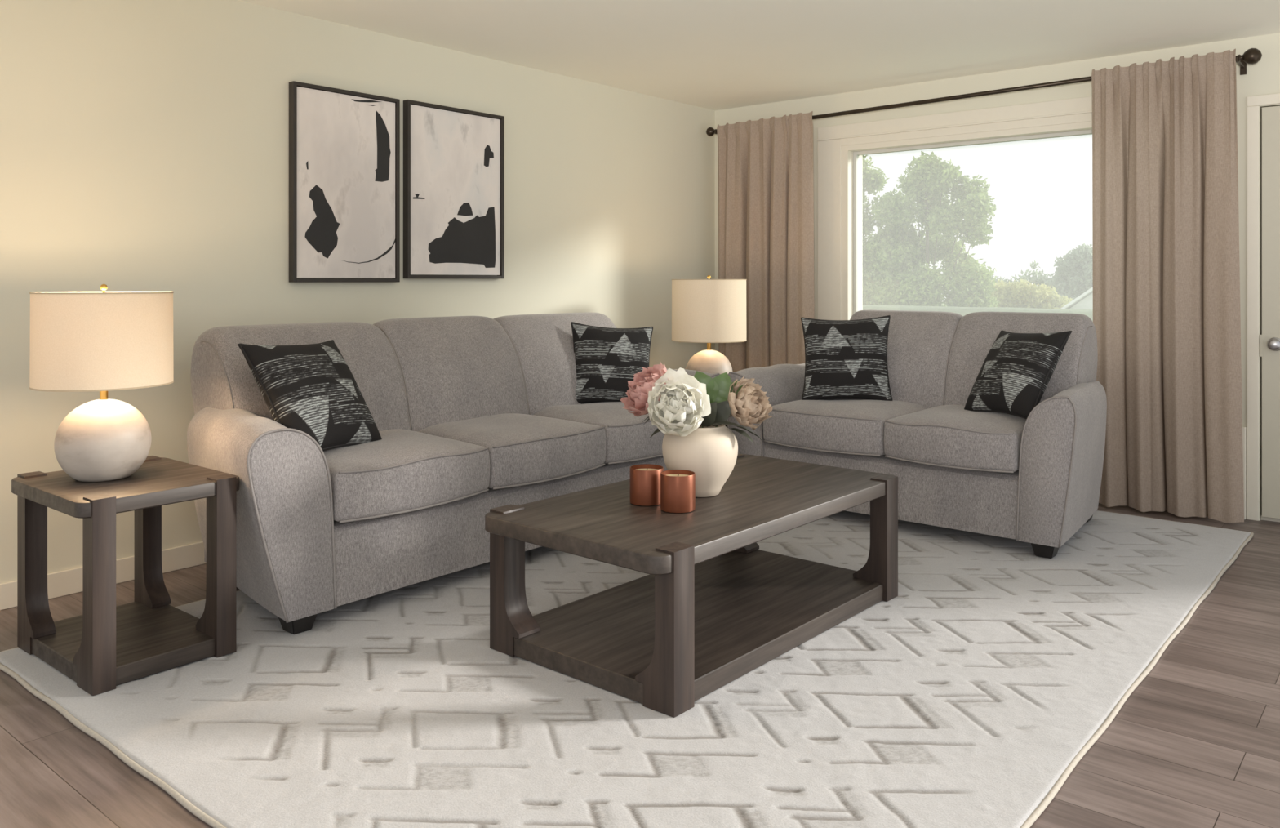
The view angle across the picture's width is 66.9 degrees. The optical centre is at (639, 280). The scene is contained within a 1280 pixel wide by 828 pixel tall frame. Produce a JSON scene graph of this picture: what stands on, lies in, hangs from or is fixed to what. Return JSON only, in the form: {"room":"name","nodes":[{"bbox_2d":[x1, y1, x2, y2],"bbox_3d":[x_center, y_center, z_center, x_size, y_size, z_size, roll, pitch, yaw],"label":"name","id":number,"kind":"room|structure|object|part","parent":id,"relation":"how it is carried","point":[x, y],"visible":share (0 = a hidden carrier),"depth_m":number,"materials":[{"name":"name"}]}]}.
{"room":"living room","nodes":[
{"label":"living room","id":0,"kind":"room"},
{"bbox_2d":[0,0,715,583],"bbox_3d":[-1.814,-0.011,4.250,0.120,2.423,7.200,0,0,40],"label":"wall","id":1,"kind":"structure","parent":0,"point":[144,144],"depth_m":4.19,"materials":[{"name":"paint"}]},
{"bbox_2d":[0,541,206,609],"bbox_3d":[-1.763,1.153,4.207,0.013,0.095,7.200,0,0,40],"label":"baseboard","id":2,"kind":"structure","parent":1,"relation":"attached to","point":[69,581],"depth_m":3.83,"materials":[{"name":"paint"}]},
{"bbox_2d":[288,80,399,282],"bbox_3d":[-1.398,-0.448,4.619,0.041,0.911,0.579,0,0,40],"label":"framed picture","id":3,"kind":"object","parent":1,"relation":"attached to","point":[344,144],"visible":1,"depth_m":4.59,"materials":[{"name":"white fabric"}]},
{"bbox_2d":[403,99,503,278],"bbox_3d":[-0.974,-0.460,5.127,0.041,0.899,0.646,0,0,40],"label":"framed picture","id":4,"kind":"object","parent":1,"relation":"attached to","point":[453,157],"visible":1,"depth_m":5.08,"materials":[{"name":"white paper"}]},
{"bbox_2d":[0,502,1279,827],"bbox_3d":[0.177,1.260,2.718,4.900,0.120,7.400,0,0,40],"label":"floor","id":5,"kind":"structure","parent":0,"point":[1196,744],"depth_m":2.51,"materials":[{"name":"brown wood"}]},
{"bbox_2d":[186,311,719,634],"bbox_3d":[-0.730,0.686,4.352,0.980,1.028,2.633,0,0,40],"label":"sofa","id":6,"kind":"object","parent":5,"relation":"on","point":[473,415],"visible":0.84,"depth_m":3.74,"materials":[{"name":"grey fabric"}]},
{"bbox_3d":[-1.452,0.795,3.531,0.312,0.650,0.964,0,0,-42],"label":"arm","id":7,"kind":"part","parent":6,"relation":"part of"},
{"bbox_2d":[190,321,410,431],"bbox_3d":[-1.358,0.446,3.949,0.406,0.536,0.771,0,0,40],"label":"cushion","id":8,"kind":"object","parent":6,"relation":"on","point":[222,379],"depth_m":3.93,"materials":[{"name":"grey fabric"}]},
{"bbox_2d":[237,339,382,450],"bbox_3d":[-1.215,0.432,3.620,0.290,0.413,0.490,0,0,25],"label":"throw pillow","id":9,"kind":"object","parent":6,"relation":"on","point":[311,388],"visible":0.89,"depth_m":3.52,"materials":[{"name":"black fabric"}]},
{"bbox_2d":[323,428,489,521],"bbox_3d":[-1.023,0.724,3.742,0.648,0.218,0.693,0,0,40],"label":"seat cushion","id":10,"kind":"object","parent":6,"relation":"on","point":[406,470],"depth_m":3.53,"materials":[{"name":"grey fabric"}]},
{"bbox_2d":[372,315,528,431],"bbox_3d":[-0.889,0.443,4.510,0.406,0.542,0.688,0,0,40],"label":"cushion","id":11,"kind":"object","parent":6,"relation":"on","point":[453,368],"depth_m":4.39,"materials":[{"name":"grey fabric"}]},
{"bbox_2d":[418,413,606,488],"bbox_3d":[-0.584,0.723,4.268,0.648,0.220,0.683,0,0,40],"label":"seat cushion","id":12,"kind":"object","parent":6,"relation":"on","point":[523,449],"depth_m":4.08,"materials":[{"name":"grey fabric"}]},
{"bbox_2d":[493,311,616,414],"bbox_3d":[-0.405,0.445,5.091,0.406,0.538,0.820,0,0,40],"label":"cushion","id":13,"kind":"object","parent":6,"relation":"on","point":[542,344],"depth_m":4.84,"materials":[{"name":"grey fabric"}]},
{"bbox_2d":[533,401,664,463],"bbox_3d":[-0.146,0.724,4.793,0.648,0.218,0.690,0,0,40],"label":"seat cushion","id":14,"kind":"object","parent":6,"relation":"on","point":[628,440],"depth_m":4.51,"materials":[{"name":"grey fabric"}]},
{"bbox_2d":[570,321,653,404],"bbox_3d":[-0.146,0.438,4.996,0.452,0.447,0.197,0,0,-7],"label":"throw pillow","id":15,"kind":"object","parent":6,"relation":"on","point":[606,358],"visible":0.86,"depth_m":4.93,"materials":[{"name":"black fabric"}]},
{"bbox_3d":[-0.016,0.795,5.253,0.940,0.650,0.256,0,0,35],"label":"arm","id":16,"kind":"part","parent":6,"relation":"part of"},
{"bbox_2d":[0,510,1253,827],"bbox_3d":[0.409,1.191,3.815,2.862,0.018,4.334,0,0,40],"label":"area rug","id":17,"kind":"object","parent":5,"relation":"on","point":[969,696],"visible":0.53,"depth_m":2.69,"materials":[{"name":"white carpet"}]},
{"bbox_2d":[11,455,239,695],"bbox_3d":[-1.650,0.904,3.111,0.589,0.557,0.490,0,0,39],"label":"end table","id":18,"kind":"object","parent":17,"relation":"on","point":[108,646],"visible":0.96,"depth_m":3.05,"materials":[{"name":"brown wood"}]},
{"bbox_3d":[-1.939,0.904,3.113,0.140,0.557,0.064,0,0,39],"label":"leg","id":19,"kind":"part","parent":18,"relation":"part of","materials":[{"name":"brown wood"}]},
{"bbox_3d":[-1.592,0.904,2.828,0.140,0.557,0.064,0,0,39],"label":"leg","id":20,"kind":"part","parent":18,"relation":"part of","materials":[{"name":"brown wood"}]},
{"bbox_2d":[29,284,173,481],"bbox_3d":[-1.720,0.321,3.108,0.404,0.619,0.404,0,0,40],"label":"table lamp","id":21,"kind":"object","parent":18,"relation":"on","point":[103,341],"visible":1,"depth_m":2.98,"materials":[{"name":"fabric"}]},
{"bbox_3d":[-1.720,0.185,3.108,0.403,0.296,0.403,0,0,40],"label":"lamp shade","id":22,"kind":"part","parent":21,"relation":"part of","materials":[{"name":"fabric"}]},
{"bbox_3d":[-1.720,0.039,3.108,0.404,0.005,0.404,0,0,40],"label":"shade trim","id":23,"kind":"part","parent":21,"relation":"part of","materials":[{"name":"white fabric"}]},
{"bbox_3d":[-1.720,0.332,3.108,0.404,0.005,0.404,0,0,40],"label":"shade trim","id":24,"kind":"part","parent":21,"relation":"part of","materials":[{"name":"white fabric"}]},
{"bbox_2d":[31,601,214,685],"bbox_3d":[-1.650,1.154,3.111,0.559,0.054,0.420,0,0,39],"label":"shelf","id":25,"kind":"object","parent":18,"relation":"attached to","point":[156,637],"depth_m":3.02,"materials":[{"name":"brown wood"}]},
{"bbox_3d":[-1.708,0.904,3.394,0.140,0.557,0.064,0,0,39],"label":"leg","id":26,"kind":"part","parent":18,"relation":"part of","materials":[{"name":"brown wood"}]},
{"bbox_3d":[-1.361,0.904,3.109,0.140,0.557,0.064,0,0,39],"label":"leg","id":27,"kind":"part","parent":18,"relation":"part of","materials":[{"name":"brown wood"}]},
{"bbox_2d":[484,453,897,717],"bbox_3d":[0.242,0.959,3.377,0.762,0.447,1.440,0,0,41],"label":"coffee table","id":28,"kind":"object","parent":17,"relation":"on","point":[713,607],"visible":0.98,"depth_m":3.11,"materials":[{"name":"brown wood"}]},
{"bbox_3d":[-0.402,0.959,3.108,0.140,0.447,0.090,0,0,41],"label":"leg","id":29,"kind":"part","parent":28,"relation":"part of","materials":[{"name":"brown wood"}]},
{"bbox_2d":[629,463,663,506],"bbox_3d":[0.022,0.682,3.234,0.113,0.118,0.113,0,0,40],"label":"jar candle","id":30,"kind":"object","parent":28,"relation":"on","point":[644,478],"visible":0.92,"depth_m":3.19,"materials":[{"name":"orange metal"}]},
{"bbox_3d":[0.069,0.959,2.701,0.140,0.447,0.090,0,0,41],"label":"leg","id":31,"kind":"part","parent":28,"relation":"part of","materials":[{"name":"brown wood"}]},
{"bbox_2d":[660,469,695,512],"bbox_3d":[0.123,0.682,3.137,0.113,0.118,0.113,0,0,40],"label":"jar candle","id":32,"kind":"object","parent":28,"relation":"on","point":[677,486],"visible":1,"depth_m":3.09,"materials":[{"name":"orange metal"}]},
{"bbox_2d":[513,549,883,703],"bbox_3d":[0.242,1.151,3.377,0.732,0.060,1.332,0,0,41],"label":"shelf","id":33,"kind":"object","parent":28,"relation":"attached to","point":[753,607],"depth_m":3.19,"materials":[{"name":"brown wood"}]},
{"bbox_2d":[662,424,737,497],"bbox_3d":[0.209,0.621,3.371,0.264,0.241,0.264,0,0,40],"label":"flower vase","id":34,"kind":"object","parent":28,"relation":"on","point":[711,452],"visible":0.7,"depth_m":3.27,"materials":[{"name":"beige ceramic"}]},
{"bbox_2d":[620,362,666,421],"bbox_3d":[0.057,0.502,3.381,0.246,0.440,0.213,0,0,-39],"label":"flower","id":35,"kind":"object","parent":34,"relation":"in","point":[643,381],"visible":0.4,"depth_m":3.34,"materials":[{"name":"pink plant"}]},
{"bbox_2d":[644,367,739,437],"bbox_3d":[0.178,0.507,3.269,0.320,0.429,0.200,0,0,-8],"label":"flower","id":36,"kind":"object","parent":34,"relation":"in","point":[682,404],"visible":1,"depth_m":3.23,"materials":[{"name":"white plant"}]},
{"bbox_2d":[693,370,743,427],"bbox_3d":[0.219,0.519,3.380,0.266,0.405,0.136,0,0,17],"label":"leaf sprig","id":37,"kind":"object","parent":34,"relation":"in","point":[717,388],"visible":0.55,"depth_m":3.36,"materials":[{"name":"green plant"}]},
{"bbox_2d":[715,376,772,442],"bbox_3d":[0.348,0.526,3.349,0.248,0.392,0.158,0,0,-21],"label":"flower","id":38,"kind":"object","parent":34,"relation":"in","point":[750,405],"visible":0.96,"depth_m":3.32,"materials":[{"name":"beige plant"}]},
{"bbox_3d":[0.415,0.959,4.053,0.140,0.447,0.090,0,0,41],"label":"leg","id":39,"kind":"part","parent":28,"relation":"part of","materials":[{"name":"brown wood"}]},
{"bbox_3d":[0.886,0.959,3.647,0.140,0.447,0.090,0,0,41],"label":"leg","id":40,"kind":"part","parent":28,"relation":"part of","materials":[{"name":"brown wood"}]},
{"bbox_2d":[726,309,1106,558],"bbox_3d":[1.405,0.672,4.914,1.775,1.024,0.980,0,0,40],"label":"loveseat","id":41,"kind":"object","parent":17,"relation":"on","point":[1036,480],"visible":0.84,"depth_m":4.53,"materials":[{"name":"grey fabric"}]},
{"bbox_3d":[0.855,0.795,5.412,0.241,0.650,0.931,0,0,43],"label":"arm","id":42,"kind":"part","parent":41,"relation":"part of"},
{"bbox_2d":[763,399,927,455],"bbox_3d":[1.080,0.723,4.969,0.704,0.220,0.648,0,0,40],"label":"seat cushion","id":43,"kind":"object","parent":41,"relation":"on","point":[841,427],"depth_m":4.74,"materials":[{"name":"grey fabric"}]},
{"bbox_2d":[800,315,892,400],"bbox_3d":[1.080,0.415,5.083,0.480,0.466,0.204,0,0,14],"label":"throw pillow","id":44,"kind":"object","parent":41,"relation":"on","point":[845,359],"visible":1,"depth_m":5.02,"materials":[{"name":"black fabric"}]},
{"bbox_2d":[849,309,963,408],"bbox_3d":[1.398,0.439,5.211,0.628,0.550,0.406,0,0,40],"label":"cushion","id":45,"kind":"object","parent":41,"relation":"on","point":[921,344],"depth_m":5.02,"materials":[{"name":"grey fabric"}]},
{"bbox_2d":[884,404,1026,471],"bbox_3d":[1.558,0.724,4.571,0.614,0.218,0.648,0,0,40],"label":"seat cushion","id":46,"kind":"object","parent":41,"relation":"on","point":[943,436],"depth_m":4.34,"materials":[{"name":"grey fabric"}]},
{"bbox_2d":[964,330,1071,419],"bbox_3d":[1.743,0.430,4.507,0.269,0.411,0.475,0,0,-20],"label":"throw pillow","id":47,"kind":"object","parent":41,"relation":"on","point":[1014,376],"visible":0.97,"depth_m":4.40,"materials":[{"name":"black fabric"}]},
{"bbox_2d":[945,311,1097,405],"bbox_3d":[1.882,0.437,4.808,0.628,0.554,0.406,0,0,40],"label":"cushion","id":48,"kind":"object","parent":41,"relation":"on","point":[971,336],"depth_m":4.79,"materials":[{"name":"grey fabric"}]},
{"bbox_3d":[1.988,0.795,4.465,0.241,0.650,0.934,0,0,36],"label":"arm","id":49,"kind":"part","parent":41,"relation":"part of"},
{"bbox_3d":[0.406,0.936,5.880,0.506,0.526,0.440,0,0,40],"label":"end table","id":50,"kind":"object","parent":17,"relation":"on","visible":0},
{"bbox_2d":[671,275,746,375],"bbox_3d":[0.414,0.323,5.815,0.449,0.710,0.449,0,0,40],"label":"table lamp","id":51,"kind":"object","parent":50,"relation":"on","point":[708,311],"visible":0.73,"depth_m":5.63,"materials":[{"name":"fabric"}]},
{"bbox_3d":[0.414,0.176,5.815,0.448,0.366,0.448,0,0,40],"label":"lamp shade","id":52,"kind":"part","parent":51,"relation":"part of","materials":[{"name":"fabric"}]},
{"bbox_3d":[0.414,-0.005,5.815,0.449,0.005,0.449,0,0,40],"label":"shade trim","id":53,"kind":"part","parent":51,"relation":"part of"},
{"bbox_3d":[0.414,0.358,5.815,0.449,0.005,0.449,0,0,40],"label":"shade trim","id":54,"kind":"part","parent":51,"relation":"part of","materials":[{"name":"white fabric"}]},
{"bbox_2d":[239,0,1279,110],"bbox_3d":[0.131,-1.273,2.756,5.020,0.100,7.400,0,0,40],"label":"ceiling","id":55,"kind":"structure","parent":0,"point":[713,55],"depth_m":4.82,"materials":[{"name":"paint"}]},
{"bbox_2d":[715,32,1279,520],"bbox_3d":[2.438,-0.011,5.520,5.020,2.423,0.200,0,0,40],"label":"wall","id":56,"kind":"structure","parent":0,"point":[1261,77],"depth_m":5.59,"materials":[{"name":"paint"}]},
{"bbox_2d":[817,96,1092,319],"bbox_3d":[2.122,-0.257,5.731,2.334,1.513,0.220,0,0,40],"label":"window frame","id":57,"kind":"structure","parent":56,"relation":"in","point":[841,148],"depth_m":6.22,"materials":[{"name":"paint"}]},
{"bbox_2d":[862,304,1093,321],"bbox_3d":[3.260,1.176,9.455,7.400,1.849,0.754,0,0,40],"label":"window sill","id":58,"kind":"structure","parent":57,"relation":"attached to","point":[962,311],"depth_m":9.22,"materials":[{"name":"white paint"}]},
{"bbox_2d":[706,48,1262,136],"bbox_3d":[1.782,-1.059,5.800,3.310,0.143,0.208,0,0,40],"label":"curtain rod","id":59,"kind":"object","parent":56,"relation":"attached to","point":[1252,55],"visible":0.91,"depth_m":5.51,"materials":[{"name":"brown metal"}]},
{"bbox_2d":[716,111,814,372],"bbox_3d":[0.862,0.047,6.519,0.772,2.282,0.191,0,0,40],"label":"curtain","id":60,"kind":"object","parent":59,"relation":"hanging from","point":[766,186],"visible":0.66,"depth_m":6.47,"materials":[{"name":"beige fabric"}]},
{"bbox_2d":[1091,48,1244,522],"bbox_3d":[2.703,0.025,4.976,0.696,2.325,0.179,0,0,40],"label":"curtain","id":61,"kind":"object","parent":59,"relation":"hanging from","point":[1166,313],"visible":0.97,"depth_m":4.91,"materials":[{"name":"beige fabric"}]},
{"bbox_2d":[1242,426,1246,519],"bbox_3d":[2.933,0.968,4.947,0.275,0.464,0.045,0,0,40],"label":"trim","id":62,"kind":"structure","parent":56,"relation":"attached to","point":[1244,428],"depth_m":4.86,"materials":[{"name":"paint"}]},
{"bbox_2d":[1246,93,1279,521],"bbox_3d":[3.427,0.138,4.577,0.952,2.124,0.160,0,0,40],"label":"door","id":63,"kind":"structure","parent":56,"relation":"in","point":[1269,338],"depth_m":4.83,"materials":[{"name":"paint"}]},
{"bbox_3d":[3.100,0.325,4.834,0.016,0.110,0.009,0,0,40],"label":"strike plate","id":64,"kind":"part","parent":63,"relation":"part of","materials":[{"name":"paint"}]},
{"bbox_3d":[3.428,0.158,4.583,0.823,2.041,0.038,0,0,40],"label":"panel","id":65,"kind":"part","parent":63,"relation":"part of","materials":[{"name":"paint"}]},
{"bbox_3d":[3.124,0.315,4.769,0.067,0.067,0.066,0,0,40],"label":"knob","id":66,"kind":"part","parent":63,"relation":"part of","materials":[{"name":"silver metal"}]},
{"label":"outside","id":67,"kind":"structure","parent":0,"visible":0},
{"bbox_3d":[19.934,2.200,45.819,100.000,0.200,84.100,0,0,40],"label":"lawn","id":68,"kind":"structure","parent":67,"visible":0},
{"bbox_2d":[862,154,888,305],"bbox_3d":[5.295,-0.625,24.995,2.432,5.453,1.555,0,0,33],"label":"leafy tree","id":69,"kind":"object","parent":68,"relation":"on","point":[873,180],"visible":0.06,"depth_m":24.52,"materials":[{"name":"green plant"}]},
{"bbox_2d":[862,151,999,306],"bbox_3d":[6.910,-0.519,23.456,3.399,5.239,2.526,0,0,19],"label":"leafy tree","id":70,"kind":"object","parent":68,"relation":"on","point":[900,275],"visible":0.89,"depth_m":23.13,"materials":[{"name":"green plant"}]},
{"bbox_2d":[977,260,1056,289],"bbox_3d":[24.655,0.350,57.569,12.538,3.214,2.659,0,0,40],"label":"tree","id":71,"kind":"object","parent":68,"relation":"on","point":[1038,280],"visible":0.06,"depth_m":58.19,"materials":[{"name":"green plant"}]},
{"bbox_2d":[986,278,1072,308],"bbox_3d":[10.498,0.778,26.430,2.589,1.663,1.353,0,0,40],"label":"bush","id":72,"kind":"object","parent":68,"relation":"on","point":[1019,294],"visible":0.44,"depth_m":26.18,"materials":[{"name":"green plant"}]},
{"bbox_2d":[1044,241,1093,301],"bbox_3d":[14.222,0.431,31.095,1.614,3.346,2.561,0,0,-43],"label":"leafy tree","id":73,"kind":"object","parent":68,"relation":"on","point":[1073,274],"visible":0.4,"depth_m":31.00,"materials":[{"name":"green plant"}]},
{"bbox_2d":[1061,286,1093,309],"bbox_3d":[9.520,1.040,19.297,2.000,2.120,2.070,0,0,40],"label":"garden shed","id":74,"kind":"object","parent":68,"relation":"on","point":[1085,300],"visible":0.08,"depth_m":18.84,"materials":[{"name":"white"}]}
]}

